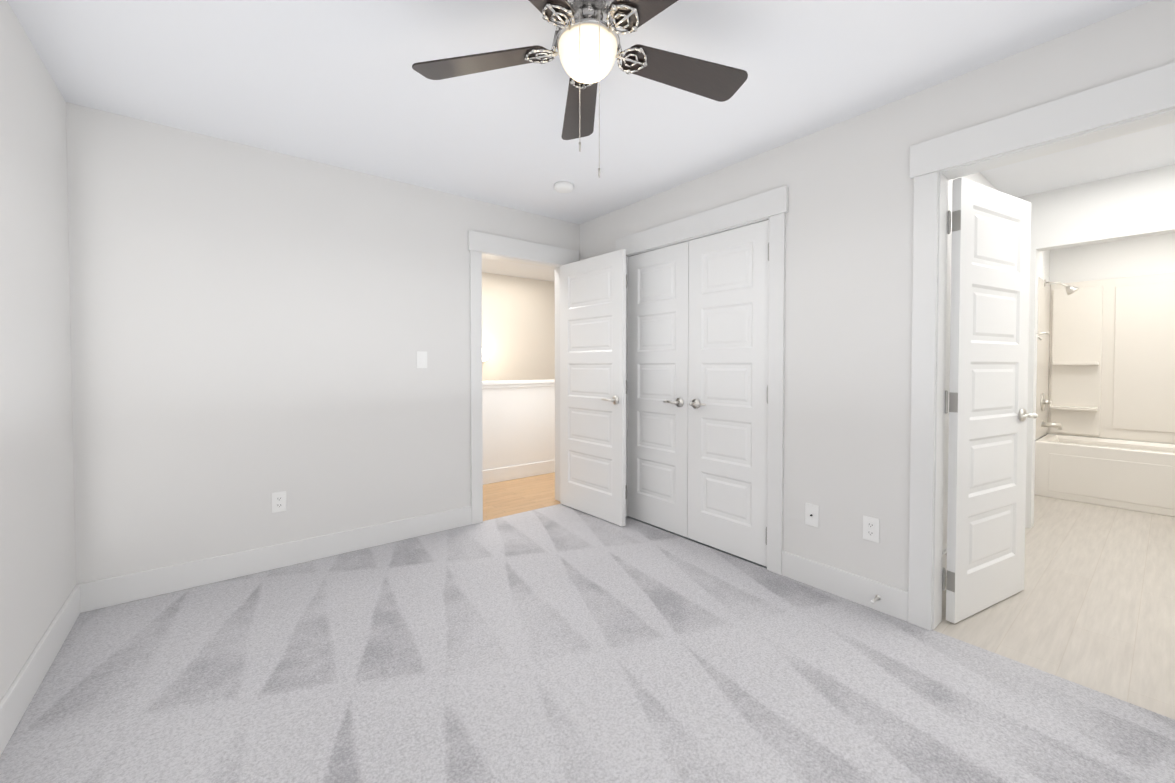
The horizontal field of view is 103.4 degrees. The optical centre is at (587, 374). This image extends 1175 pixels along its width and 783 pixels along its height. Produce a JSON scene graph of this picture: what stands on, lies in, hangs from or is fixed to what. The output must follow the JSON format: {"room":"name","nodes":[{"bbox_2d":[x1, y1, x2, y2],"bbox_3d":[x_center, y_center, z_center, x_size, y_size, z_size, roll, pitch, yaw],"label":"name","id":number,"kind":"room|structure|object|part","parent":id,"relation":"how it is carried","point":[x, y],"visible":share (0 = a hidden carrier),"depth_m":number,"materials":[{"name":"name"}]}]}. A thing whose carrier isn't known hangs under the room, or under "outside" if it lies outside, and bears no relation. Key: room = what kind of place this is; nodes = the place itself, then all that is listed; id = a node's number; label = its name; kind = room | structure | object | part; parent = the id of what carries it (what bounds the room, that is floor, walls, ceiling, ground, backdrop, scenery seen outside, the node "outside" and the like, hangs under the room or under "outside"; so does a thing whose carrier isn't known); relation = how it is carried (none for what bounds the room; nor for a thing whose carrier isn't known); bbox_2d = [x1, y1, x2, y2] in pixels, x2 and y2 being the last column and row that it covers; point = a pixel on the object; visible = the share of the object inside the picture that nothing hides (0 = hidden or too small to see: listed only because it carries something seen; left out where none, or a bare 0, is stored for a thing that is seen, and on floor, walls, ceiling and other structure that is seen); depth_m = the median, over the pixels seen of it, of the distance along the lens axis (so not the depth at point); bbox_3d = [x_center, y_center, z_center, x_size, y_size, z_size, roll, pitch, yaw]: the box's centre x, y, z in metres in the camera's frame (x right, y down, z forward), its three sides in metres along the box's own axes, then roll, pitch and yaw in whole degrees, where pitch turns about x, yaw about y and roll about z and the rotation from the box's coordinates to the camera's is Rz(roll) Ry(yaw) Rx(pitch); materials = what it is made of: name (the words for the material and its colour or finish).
{"room":"empty bedroom","nodes":[
{"label":"empty bedroom","id":0,"kind":"room"},
{"bbox_2d":[0,0,75,701],"bbox_3d":[-1.165,-0.036,0.485,0.120,2.440,4.570,-1,1,-38],"label":"wall","id":1,"kind":"structure","parent":0,"point":[37,549],"depth_m":1.75,"materials":[{"name":"paint"}]},
{"bbox_2d":[0,584,80,755],"bbox_3d":[-1.112,1.113,0.549,0.014,0.140,4.330,-1,1,-38],"label":"baseboard","id":2,"kind":"structure","parent":1,"relation":"attached to","point":[16,700],"depth_m":1.69,"materials":[{"name":"white paint"}]},
{"bbox_2d":[66,102,579,584],"bbox_3d":[-1.304,-0.089,3.215,3.060,2.440,0.120,-1,1,-38],"label":"wall","id":3,"kind":"structure","parent":0,"point":[253,329],"depth_m":2.65,"materials":[{"name":"paint"}]},
{"bbox_2d":[79,506,471,612],"bbox_3d":[-1.667,1.068,2.864,2.025,0.140,0.014,-1,1,-38],"label":"baseboard","id":4,"kind":"structure","parent":3,"relation":"attached to","point":[107,592],"depth_m":2.66,"materials":[{"name":"white paint"}]},
{"bbox_2d":[272,491,286,512],"bbox_3d":[-1.820,0.750,2.740,0.072,0.117,0.008,-1,1,-38],"label":"electrical outlet","id":5,"kind":"object","parent":3,"relation":"attached to","point":[279,503],"visible":1,"depth_m":2.74,"materials":[{"name":"white plastic"}]},
{"bbox_2d":[417,351,426,367],"bbox_3d":[-1.158,-0.105,3.248,0.072,0.117,0.010,-1,1,-38],"label":"light switch","id":6,"kind":"object","parent":3,"relation":"attached to","point":[421,359],"visible":1,"depth_m":3.25,"materials":[{"name":"white plastic"}]},
{"bbox_2d":[468,230,578,523],"bbox_3d":[-0.529,0.020,3.834,1.020,2.197,0.170,-1,1,-38],"label":"door frame","id":7,"kind":"structure","parent":3,"relation":"attached to","point":[486,245],"depth_m":3.52,"materials":[{"name":"white paint"}]},
{"bbox_2d":[560,249,625,525],"bbox_3d":[0.024,0.096,3.700,0.166,2.035,0.754,-1,1,-40],"label":"hall door","id":8,"kind":"structure","parent":3,"relation":"in","point":[593,386],"depth_m":3.64,"materials":[{"name":"white paint"}]},
{"bbox_3d":[0.199,0.187,3.497,0.166,0.066,0.145,-1,1,-40],"label":"handle","id":9,"kind":"part","parent":8,"relation":"part of","materials":[{"name":"silver metal"}]},
{"bbox_2d":[482,272,554,380],"bbox_3d":[-1.377,-0.141,6.312,4.400,2.460,0.120,-1,1,-38],"label":"wall","id":10,"kind":"structure","parent":0,"point":[518,328],"depth_m":6.54,"materials":[{"name":"beige paint"}]},
{"bbox_2d":[482,347,488,361],"bbox_3d":[-1.367,-0.266,6.088,0.150,0.188,0.150,-1,1,-38],"label":"shade","id":11,"kind":"object","parent":10,"relation":"attached to","point":[485,354],"visible":0.6,"depth_m":6.04,"materials":[{"name":"white"}]},
{"bbox_2d":[482,386,554,470],"bbox_3d":[-0.475,0.592,5.191,4.400,1.000,0.120,-1,1,-38],"label":"wall","id":12,"kind":"structure","parent":0,"point":[518,425],"depth_m":4.91,"materials":[{"name":"white paint"}]},
{"bbox_2d":[482,379,554,388],"bbox_3d":[-0.475,0.092,5.181,4.400,0.070,0.170,-1,1,-38],"label":"cap","id":13,"kind":"object","parent":12,"relation":"on","point":[514,383],"visible":0.1,"depth_m":4.88,"materials":[{"name":"white paint"}]},
{"bbox_2d":[483,460,554,484],"bbox_3d":[-0.433,1.023,5.147,4.400,0.140,0.014,-1,1,-38],"label":"baseboard","id":14,"kind":"structure","parent":12,"relation":"attached to","point":[514,472],"depth_m":4.90,"materials":[{"name":"white paint"}]},
{"bbox_2d":[483,472,559,520],"bbox_3d":[-0.157,1.149,4.803,4.400,0.100,1.140,-1,1,-38],"label":"floor","id":15,"kind":"structure","parent":0,"point":[510,497],"depth_m":4.27,"materials":[{"name":"brown wood"}]},
{"bbox_2d":[0,504,1174,782],"bbox_3d":[0.080,1.214,1.499,3.060,0.100,4.330,-1,1,-38],"label":"floor carpet","id":16,"kind":"object","parent":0,"point":[558,644],"visible":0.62,"depth_m":1.73,"materials":[{"name":"grey carpet"}]},
{"bbox_2d":[7,0,1174,281],"bbox_3d":[0.932,-1.369,3.703,7.440,0.100,7.040,-1,1,-38],"label":"ceiling","id":17,"kind":"structure","parent":0,"point":[339,84],"depth_m":2.04,"materials":[{"name":"paint"}]},
{"bbox_2d":[554,181,572,192],"bbox_3d":[-0.164,-1.290,3.204,0.132,0.038,0.132,-1,1,-38],"label":"smoke detector","id":18,"kind":"object","parent":17,"relation":"attached to","point":[563,187],"visible":1,"depth_m":3.17,"materials":[{"name":"white plastic"}]},
{"bbox_2d":[412,0,747,177],"bbox_3d":[0.029,-0.932,1.449,1.166,0.687,1.125,-1,1,-38],"label":"ceiling fan","id":19,"kind":"object","parent":17,"relation":"hanging from","point":[586,41],"visible":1,"depth_m":1.51,"materials":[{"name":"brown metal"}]},
{"bbox_3d":[-0.365,-1.048,1.560,0.357,0.038,0.416,-1,1,-38],"label":"blade","id":20,"kind":"part","parent":19,"relation":"part of","materials":[{"name":"brown wood"}]},
{"bbox_3d":[-0.188,-1.040,1.153,0.461,0.038,0.255,-1,1,-38],"label":"blade","id":21,"kind":"part","parent":19,"relation":"part of","materials":[{"name":"brown wood"}]},
{"bbox_3d":[-0.026,-1.054,1.848,0.337,0.038,0.429,-1,1,-38],"label":"blade","id":22,"kind":"part","parent":19,"relation":"part of","materials":[{"name":"brown wood"}]},
{"bbox_3d":[0.001,-0.998,1.475,0.188,0.107,0.188,-1,1,-38],"label":"globe","id":23,"kind":"part","parent":19,"relation":"part of","materials":[{"name":"white glass"}]},
{"bbox_3d":[0.244,-1.041,1.201,0.141,0.038,0.471,-1,1,-38],"label":"blade","id":24,"kind":"part","parent":19,"relation":"part of","materials":[{"name":"brown wood"}]},
{"bbox_3d":[0.347,-1.049,1.609,0.466,0.038,0.230,-1,1,-38],"label":"blade","id":25,"kind":"part","parent":19,"relation":"part of","materials":[{"name":"brown wood"}]},
{"bbox_2d":[580,0,1174,590],"bbox_3d":[1.325,-0.075,2.463,0.120,2.440,4.570,-1,1,-38],"label":"wall","id":26,"kind":"structure","parent":0,"point":[848,324],"depth_m":2.32,"materials":[{"name":"paint"}]},
{"bbox_2d":[626,274,626,498],"bbox_3d":[0.319,0.096,3.655,0.056,1.763,0.014,-1,1,-38],"label":"left closet door hinges","id":27,"kind":"object","parent":26,"relation":"attached to","point":[626,384],"visible":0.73,"depth_m":3.63,"materials":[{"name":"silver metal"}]},
{"bbox_2d":[628,241,688,536],"bbox_3d":[0.490,0.101,3.406,0.100,2.035,0.595,-1,1,-38],"label":"closet door","id":28,"kind":"structure","parent":26,"relation":"in","point":[658,301],"depth_m":3.39,"materials":[{"name":"white paint"}]},
{"bbox_3d":[0.595,0.192,3.248,0.066,0.066,0.145,-1,1,-38],"label":"handle","id":29,"kind":"part","parent":28,"relation":"part of","materials":[{"name":"silver metal"}]},
{"bbox_2d":[616,186,787,574],"bbox_3d":[0.731,0.032,3.213,0.170,2.197,1.420,-1,1,-38],"label":"trim","id":30,"kind":"structure","parent":26,"relation":"attached to","point":[771,206],"depth_m":2.68,"materials":[{"name":"white paint"}]},
{"bbox_2d":[688,220,768,566],"bbox_3d":[0.863,0.111,2.937,0.100,2.035,0.595,-1,1,-38],"label":"closet door","id":31,"kind":"structure","parent":26,"relation":"in","point":[728,330],"depth_m":2.92,"materials":[{"name":"white paint"}]},
{"bbox_3d":[0.731,0.195,3.076,0.066,0.066,0.145,-1,1,-38],"label":"handle","id":32,"kind":"part","parent":31,"relation":"part of","materials":[{"name":"silver metal"}]},
{"bbox_2d":[766,243,768,544],"bbox_3d":[1.067,0.115,2.714,0.056,1.763,0.014,-1,1,-38],"label":"right closet door hinges","id":33,"kind":"object","parent":26,"relation":"attached to","point":[767,394],"visible":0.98,"depth_m":2.70,"materials":[{"name":"grey metal"}]},
{"bbox_2d":[805,503,818,527],"bbox_3d":[1.212,0.759,2.511,0.018,0.117,0.072,-1,1,-38],"label":"electrical outlet","id":34,"kind":"object","parent":26,"relation":"attached to","point":[811,514],"visible":1,"depth_m":2.51,"materials":[{"name":"white plastic"}]},
{"bbox_2d":[782,551,907,621],"bbox_3d":[1.304,1.077,2.405,0.014,0.140,0.620,-1,1,-38],"label":"baseboard","id":35,"kind":"structure","parent":26,"relation":"attached to","point":[865,591],"depth_m":2.37,"materials":[{"name":"white paint"}]},
{"bbox_2d":[870,595,880,603],"bbox_3d":[1.382,1.082,2.231,0.080,0.024,0.024,-1,1,-38],"label":"door stop","id":36,"kind":"object","parent":35,"relation":"attached to","point":[875,599],"visible":0.96,"depth_m":2.23,"materials":[{"name":"silver metal"}]},
{"bbox_2d":[863,515,878,542],"bbox_3d":[1.396,0.759,2.287,0.008,0.117,0.072,-1,1,-38],"label":"electrical outlet","id":37,"kind":"object","parent":26,"relation":"attached to","point":[870,528],"visible":1,"depth_m":2.28,"materials":[{"name":"white plastic"}]},
{"bbox_2d":[942,177,1037,623],"bbox_3d":[1.986,0.123,2.288,0.715,2.035,0.166,-1,1,-27],"label":"bathroom door","id":38,"kind":"structure","parent":26,"relation":"in","point":[989,318],"depth_m":2.24,"materials":[{"name":"white paint"}]},
{"bbox_3d":[1.671,0.126,2.135,0.014,1.763,0.051,-1,1,-28],"label":"bathroom door hinges","id":39,"kind":"part","parent":38,"relation":"part of","materials":[{"name":"silver metal"}]},
{"bbox_3d":[2.208,0.208,2.405,0.145,0.066,0.166,-1,1,-27],"label":"handle","id":40,"kind":"part","parent":38,"relation":"part of","materials":[{"name":"silver metal"}]},
{"bbox_2d":[908,62,1174,630],"bbox_3d":[1.829,0.059,1.831,0.170,2.197,0.930,-1,1,-38],"label":"door frame","id":41,"kind":"structure","parent":26,"relation":"attached to","point":[1133,104],"depth_m":2.07,"materials":[{"name":"white paint"}]},
{"bbox_2d":[943,172,1049,551],"bbox_3d":[3.151,-0.097,3.588,4.140,2.440,0.120,-1,1,-38],"label":"wall","id":42,"kind":"structure","parent":0,"point":[1044,256],"depth_m":2.64,"materials":[{"name":"white paint"}]},
{"bbox_2d":[943,549,946,575],"bbox_3d":[2.363,1.067,2.899,2.020,0.140,0.014,-1,1,-38],"label":"baseboard","id":43,"kind":"structure","parent":42,"relation":"attached to","point":[945,559],"depth_m":2.62,"materials":[{"name":"white paint"}]},
{"bbox_2d":[1037,332,1048,339],"bbox_3d":[3.949,-0.342,4.059,0.052,0.081,0.129,-1,1,-38],"label":"robe hook","id":44,"kind":"object","parent":42,"relation":"attached to","point":[1040,334],"visible":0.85,"depth_m":4.05,"materials":[{"name":"silver metal"}]},
{"bbox_2d":[934,495,1174,719],"bbox_3d":[3.615,1.186,2.934,4.260,0.100,1.760,-1,1,-38],"label":"floor","id":45,"kind":"structure","parent":0,"point":[1091,605],"depth_m":2.28,"materials":[{"name":"laminate"}]},
{"bbox_2d":[1034,272,1174,516],"bbox_3d":[4.886,0.101,3.923,0.768,2.032,1.516,-1,1,-38],"label":"bathtub","id":46,"kind":"object","parent":45,"relation":"on","point":[1105,359],"visible":0.94,"depth_m":4.30,"materials":[{"name":"white plastic"}]},
{"bbox_2d":[1017,164,1174,527],"bbox_3d":[3.669,-0.084,2.953,0.120,2.440,1.520,-1,1,-38],"label":"wall","id":47,"kind":"structure","parent":0,"point":[1133,205],"depth_m":3.17,"materials":[{"name":"white paint"}]},
{"bbox_2d":[1046,233,1174,443],"bbox_3d":[5.235,-0.109,4.197,0.120,2.440,1.520,-1,1,-38],"label":"wall","id":48,"kind":"structure","parent":0,"point":[1147,255],"depth_m":4.39,"materials":[{"name":"white paint"}]}
]}

